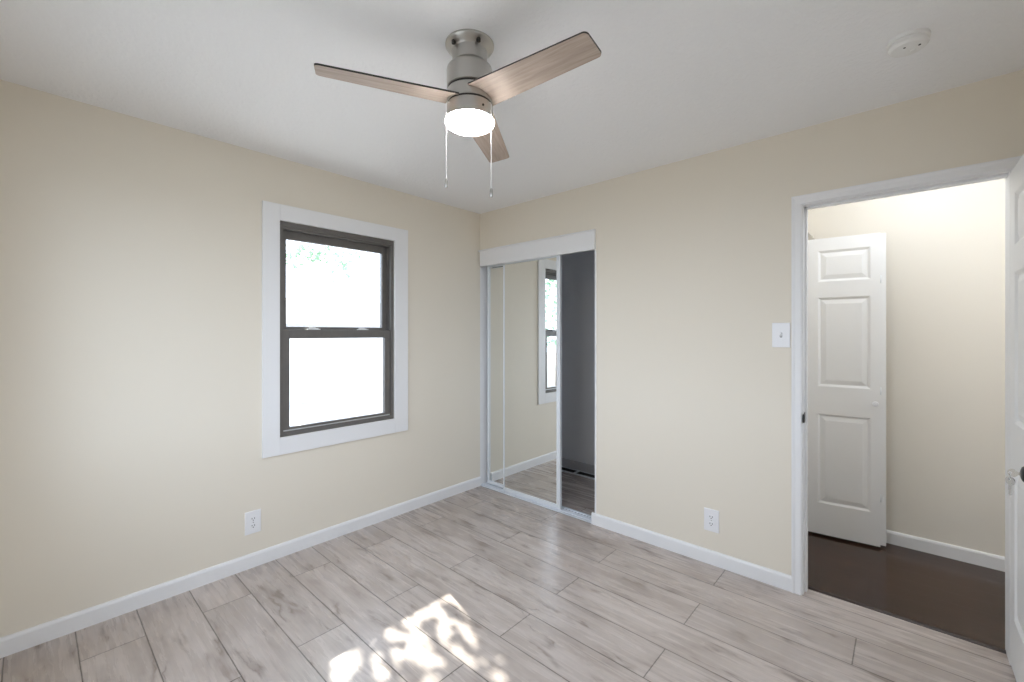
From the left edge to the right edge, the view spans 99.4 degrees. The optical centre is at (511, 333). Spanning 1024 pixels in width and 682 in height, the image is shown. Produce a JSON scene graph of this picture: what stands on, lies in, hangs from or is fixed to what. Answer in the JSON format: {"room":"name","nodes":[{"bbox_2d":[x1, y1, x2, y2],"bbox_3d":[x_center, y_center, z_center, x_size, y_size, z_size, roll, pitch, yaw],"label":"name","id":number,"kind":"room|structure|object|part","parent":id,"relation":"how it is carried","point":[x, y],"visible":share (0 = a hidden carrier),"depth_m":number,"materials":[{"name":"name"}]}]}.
{"room":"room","nodes":[
{"label":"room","id":0,"kind":"room"},
{"bbox_2d":[0,79,479,637],"bbox_3d":[-1.339,0.148,2.851,0.140,2.442,2.980,0,0,42],"label":"wall","id":1,"kind":"structure","parent":0,"point":[131,460],"depth_m":2.21,"materials":[{"name":"beige paint"}]},
{"bbox_2d":[0,476,480,657],"bbox_3d":[-1.242,1.328,2.845,0.013,0.082,2.860,0,0,42],"label":"baseboard","id":2,"kind":"structure","parent":1,"relation":"attached to","point":[30,637],"depth_m":2.34,"materials":[{"name":"white paint"}]},
{"bbox_2d":[245,509,260,535],"bbox_3d":[-1.517,1.107,2.544,0.008,0.132,0.085,0,0,42],"label":"wall outlet","id":3,"kind":"object","parent":1,"relation":"attached to","point":[252,518],"visible":1,"depth_m":2.54,"materials":[{"name":"white plastic"}]},
{"bbox_2d":[262,201,407,457],"bbox_3d":[-1.188,-0.023,2.995,0.142,1.529,1.015,0,0,42],"label":"window","id":4,"kind":"structure","parent":1,"relation":"in","point":[393,329],"depth_m":2.85,"materials":[{"name":"white paint"}]},
{"bbox_3d":[-1.450,-0.023,2.612,0.017,1.529,0.096,0,0,42],"label":"casing","id":5,"kind":"part","parent":4,"relation":"part of","materials":[{"name":"white paint"}]},
{"bbox_3d":[-1.209,-0.319,3.001,0.032,0.685,0.769,0,0,42],"label":"sash","id":6,"kind":"part","parent":4,"relation":"part of","materials":[{"name":"brown metal"}]},
{"bbox_3d":[-1.175,0.298,2.971,0.030,0.643,0.769,0,0,42],"label":"sash","id":7,"kind":"part","parent":4,"relation":"part of","materials":[{"name":"clear glass"}]},
{"bbox_3d":[-1.201,-0.026,2.994,0.123,1.328,0.805,0,0,42],"label":"frame","id":8,"kind":"part","parent":4,"relation":"part of","materials":[{"name":"brown metal"}]},
{"bbox_3d":[-1.148,0.690,2.946,0.017,0.104,0.805,0,0,42],"label":"sill casing","id":9,"kind":"part","parent":4,"relation":"part of","materials":[{"name":"white paint"}]},
{"bbox_3d":[-1.148,-0.739,2.946,0.017,0.097,0.805,0,0,42],"label":"head casing","id":10,"kind":"part","parent":4,"relation":"part of","materials":[{"name":"white paint"}]},
{"bbox_3d":[-0.839,-0.023,3.287,0.017,1.529,0.114,0,0,42],"label":"casing","id":11,"kind":"part","parent":4,"relation":"part of","materials":[{"name":"white paint"}]},
{"bbox_2d":[480,266,486,483],"bbox_3d":[-0.301,0.148,3.999,0.140,2.442,0.115,0,0,42],"label":"door frame","id":12,"kind":"structure","parent":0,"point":[483,270],"depth_m":3.94,"materials":[{"name":"white paint"}]},
{"bbox_2d":[0,472,1015,681],"bbox_3d":[0.752,1.429,1.735,4.740,0.120,4.130,0,0,42],"label":"floor","id":13,"kind":"structure","parent":0,"point":[478,584],"depth_m":2.09,"materials":[{"name":"beige wood"}]},
{"bbox_2d":[481,482,590,522],"bbox_3d":[0.187,1.363,3.547,1.188,0.012,0.112,0,0,42],"label":"floor track","id":14,"kind":"object","parent":13,"relation":"on","point":[585,517],"visible":0.49,"depth_m":3.38,"materials":[{"name":"white metal"}]},
{"bbox_2d":[487,264,502,487],"bbox_3d":[0.006,0.370,3.742,0.600,1.971,0.024,0,0,42],"label":"mirror door","id":15,"kind":"structure","parent":14,"relation":"on","point":[494,272],"depth_m":3.87,"materials":[{"name":"silver metal"}]},
{"bbox_3d":[0.002,-0.604,3.746,0.544,0.022,0.024,0,0,42],"label":"rail","id":16,"kind":"part","parent":15,"relation":"part of","materials":[{"name":"white metal"}]},
{"bbox_3d":[0.002,1.341,3.746,0.544,0.030,0.024,0,0,42],"label":"rail","id":17,"kind":"part","parent":15,"relation":"part of","materials":[{"name":"white metal"}]},
{"bbox_2d":[503,255,561,508],"bbox_3d":[0.154,0.370,3.551,0.600,1.971,0.024,0,0,42],"label":"mirror door","id":18,"kind":"structure","parent":14,"relation":"on","point":[532,288],"depth_m":3.52,"materials":[{"name":"silver metal"}]},
{"bbox_3d":[0.145,-0.604,3.560,0.557,0.022,0.024,0,0,42],"label":"rail","id":19,"kind":"part","parent":18,"relation":"part of","materials":[{"name":"white metal"}]},
{"bbox_3d":[0.145,1.341,3.560,0.557,0.030,0.024,0,0,42],"label":"rail","id":20,"kind":"part","parent":18,"relation":"part of","materials":[{"name":"white metal"}]},
{"bbox_2d":[562,466,594,479],"bbox_3d":[0.650,1.364,4.245,0.500,0.010,0.125,0,0,42],"label":"baseboard","id":21,"kind":"structure","parent":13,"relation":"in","point":[564,469],"depth_m":4.24,"materials":[{"name":"white metal"}]},
{"bbox_2d":[0,0,1023,213],"bbox_3d":[0.264,-1.123,2.089,3.540,0.100,4.000,0,0,42],"label":"ceiling","id":22,"kind":"structure","parent":0,"point":[671,81],"depth_m":1.79,"materials":[{"name":"white paint"}]},
{"bbox_2d":[314,29,600,197],"bbox_3d":[-0.083,-0.782,1.542,0.842,0.583,0.957,0,0,42],"label":"ceiling fan","id":23,"kind":"object","parent":22,"relation":"hanging from","point":[471,94],"visible":1,"depth_m":1.54,"materials":[{"name":"brown wood"}]},
{"bbox_3d":[-0.431,-0.870,1.518,0.472,0.006,0.132,1,11,-20],"label":"blade","id":24,"kind":"part","parent":23,"relation":"part of","materials":[{"name":"brown wood"}]},
{"bbox_3d":[-0.232,-0.698,1.567,0.015,0.281,0.003,0,0,-35],"label":"pull chain","id":25,"kind":"part","parent":23,"relation":"part of","materials":[{"name":"white metal"}]},
{"bbox_3d":[-0.080,-0.681,1.572,0.015,0.314,0.003,0,0,32],"label":"pull chain","id":26,"kind":"part","parent":23,"relation":"part of","materials":[{"name":"white metal"}]},
{"bbox_3d":[-0.104,-0.858,1.907,0.132,0.006,0.472,-12,-3,10],"label":"blade","id":27,"kind":"part","parent":23,"relation":"part of","materials":[{"name":"brown wood"}]},
{"bbox_3d":[0.065,-0.862,1.431,0.472,0.006,0.132,2,-10,40],"label":"blade","id":28,"kind":"part","parent":23,"relation":"part of","materials":[{"name":"brown wood"}]},
{"bbox_2d":[887,28,930,57],"bbox_3d":[1.447,-1.051,1.586,0.120,0.044,0.120,0,0,42],"label":"smoke detector","id":29,"kind":"object","parent":22,"relation":"attached to","point":[907,43],"visible":1,"depth_m":1.56,"materials":[{"name":"white plastic"}]},
{"bbox_2d":[562,251,594,464],"bbox_3d":[0.690,0.148,3.790,1.890,2.442,0.905,0,0,42],"label":"wall","id":30,"kind":"structure","parent":0,"point":[578,269],"depth_m":4.35,"materials":[{"name":"grey paint"}]},
{"bbox_2d":[562,458,594,473],"bbox_3d":[0.990,1.328,4.054,1.700,0.082,0.012,0,0,42],"label":"baseboard","id":31,"kind":"structure","parent":30,"relation":"attached to","point":[573,464],"depth_m":4.34,"materials":[{"name":"grey paint"}]},
{"bbox_2d":[480,69,1023,574],"bbox_3d":[0.975,0.148,2.845,3.300,2.442,0.115,0,0,42],"label":"wall","id":32,"kind":"structure","parent":0,"point":[693,255],"depth_m":2.54,"materials":[{"name":"beige paint"}]},
{"bbox_2d":[478,229,595,266],"bbox_3d":[0.149,-0.669,3.497,1.197,0.144,0.025,0,0,42],"label":"valance","id":33,"kind":"object","parent":32,"relation":"attached to","point":[581,241],"visible":1,"depth_m":3.41,"materials":[{"name":"white paint"}]},
{"bbox_2d":[595,250,595,512],"bbox_3d":[0.598,0.345,3.107,0.012,1.884,0.003,0,0,42],"label":"trim","id":34,"kind":"structure","parent":32,"relation":"attached to","point":[595,250],"depth_m":3.10,"materials":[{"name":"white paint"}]},
{"bbox_2d":[591,512,790,591],"bbox_3d":[1.029,1.328,2.710,1.226,0.082,0.013,0,0,42],"label":"baseboard","id":35,"kind":"structure","parent":32,"relation":"attached to","point":[772,577],"depth_m":2.62,"materials":[{"name":"white paint"}]},
{"bbox_2d":[704,507,718,533],"bbox_3d":[1.182,1.110,2.575,0.085,0.132,0.008,0,0,42],"label":"wall outlet","id":36,"kind":"object","parent":32,"relation":"attached to","point":[711,517],"visible":1,"depth_m":2.57,"materials":[{"name":"white plastic"}]},
{"bbox_2d":[772,323,789,347],"bbox_3d":[1.444,0.010,2.332,0.085,0.132,0.017,0,0,42],"label":"light switch","id":37,"kind":"object","parent":32,"relation":"attached to","point":[780,331],"visible":1,"depth_m":2.33,"materials":[{"name":"white plastic"}]},
{"bbox_2d":[791,156,1021,664],"bbox_3d":[1.821,0.325,2.067,0.815,2.088,0.134,0,0,42],"label":"door frame","id":38,"kind":"structure","parent":32,"relation":"attached to","point":[1002,168],"depth_m":2.27,"materials":[{"name":"white paint"}]},
{"bbox_3d":[1.498,0.325,2.283,0.046,2.088,0.017,0,0,42],"label":"casing","id":39,"kind":"part","parent":38,"relation":"part of","materials":[{"name":"white paint"}]},
{"bbox_3d":[1.782,-0.696,2.025,0.815,0.046,0.017,0,0,42],"label":"head casing","id":40,"kind":"part","parent":38,"relation":"part of","materials":[{"name":"white paint"}]},
{"bbox_2d":[1010,154,1023,681],"bbox_3d":[1.828,0.349,1.512,0.153,2.015,0.710,0,0,42],"label":"door","id":41,"kind":"structure","parent":32,"relation":"in","point":[1017,174],"depth_m":1.71,"materials":[{"name":"white paint"}]},
{"bbox_2d":[1005,469,1020,494],"bbox_3d":[1.569,0.465,1.346,0.021,0.084,0.056,0,0,-36],"label":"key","id":42,"kind":"object","parent":41,"relation":"hanging from","point":[1014,473],"visible":1,"depth_m":1.35,"materials":[{"name":"silver metal"}]},
{"bbox_3d":[1.597,0.436,1.325,0.059,0.064,0.064,0,0,42],"label":"knob","id":43,"kind":"part","parent":41,"relation":"part of","materials":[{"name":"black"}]},
{"bbox_2d":[808,179,1004,556],"bbox_3d":[2.972,0.148,2.444,2.400,2.442,0.100,0,0,42],"label":"wall","id":44,"kind":"structure","parent":0,"point":[945,247],"depth_m":2.67,"materials":[{"name":"beige paint"}]},
{"bbox_2d":[886,530,1004,571],"bbox_3d":[2.971,1.328,2.369,2.300,0.082,0.013,0,0,42],"label":"baseboard","id":45,"kind":"structure","parent":44,"relation":"attached to","point":[967,555],"depth_m":2.65,"materials":[{"name":"white paint"}]},
{"bbox_2d":[808,586,1005,653],"bbox_3d":[1.853,1.370,2.103,0.719,0.017,0.026,0,0,42],"label":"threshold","id":46,"kind":"structure","parent":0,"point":[809,587],"depth_m":2.06,"materials":[{"name":"black wood"}]},
{"bbox_3d":[1.772,0.148,2.832,0.100,2.442,0.935,0,0,42],"label":"wall","id":47,"kind":"structure","parent":0,"visible":0},
{"bbox_2d":[808,233,885,546],"bbox_3d":[2.198,0.326,2.870,0.419,2.056,0.093,0,0,36],"label":"door","id":48,"kind":"structure","parent":47,"relation":"in","point":[847,274],"depth_m":2.85,"materials":[{"name":"white paint"}]},
{"label":"outside","id":49,"kind":"structure","parent":0,"visible":0},
{"bbox_3d":[-0.288,1.919,3.909,60.000,0.200,60.000,0,0,42],"label":"ground","id":50,"kind":"structure","parent":49,"visible":0},
{"bbox_2d":[286,244,365,282],"bbox_3d":[-3.952,-1.358,5.741,4.083,6.359,3.708,0,0,-5],"label":"shade tree","id":51,"kind":"object","parent":50,"relation":"on","point":[318,254],"visible":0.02,"depth_m":5.47,"materials":[{"name":"green plant"}]},
{"bbox_2d":[286,298,382,405],"bbox_3d":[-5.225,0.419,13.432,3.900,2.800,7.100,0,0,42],"label":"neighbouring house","id":52,"kind":"structure","parent":50,"relation":"on","point":[321,369],"depth_m":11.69,"materials":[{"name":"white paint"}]},
{"bbox_3d":[-4.963,1.089,11.375,0.050,1.400,1.300,0,0,42],"label":"garage door","id":53,"kind":"part","parent":52,"relation":"part of","materials":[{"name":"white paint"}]},
{"bbox_3d":[-4.940,1.154,11.355,0.010,1.330,1.100,0,0,42],"label":"door panel","id":54,"kind":"part","parent":52,"relation":"part of","materials":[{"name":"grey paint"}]},
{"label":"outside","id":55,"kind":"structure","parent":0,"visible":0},
{"bbox_2d":[290,395,382,425],"bbox_3d":[-1.408,1.804,9.036,8.260,0.030,7.900,0,0,42],"label":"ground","id":56,"kind":"structure","parent":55,"point":[329,410],"depth_m":10.19,"materials":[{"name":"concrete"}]}
]}

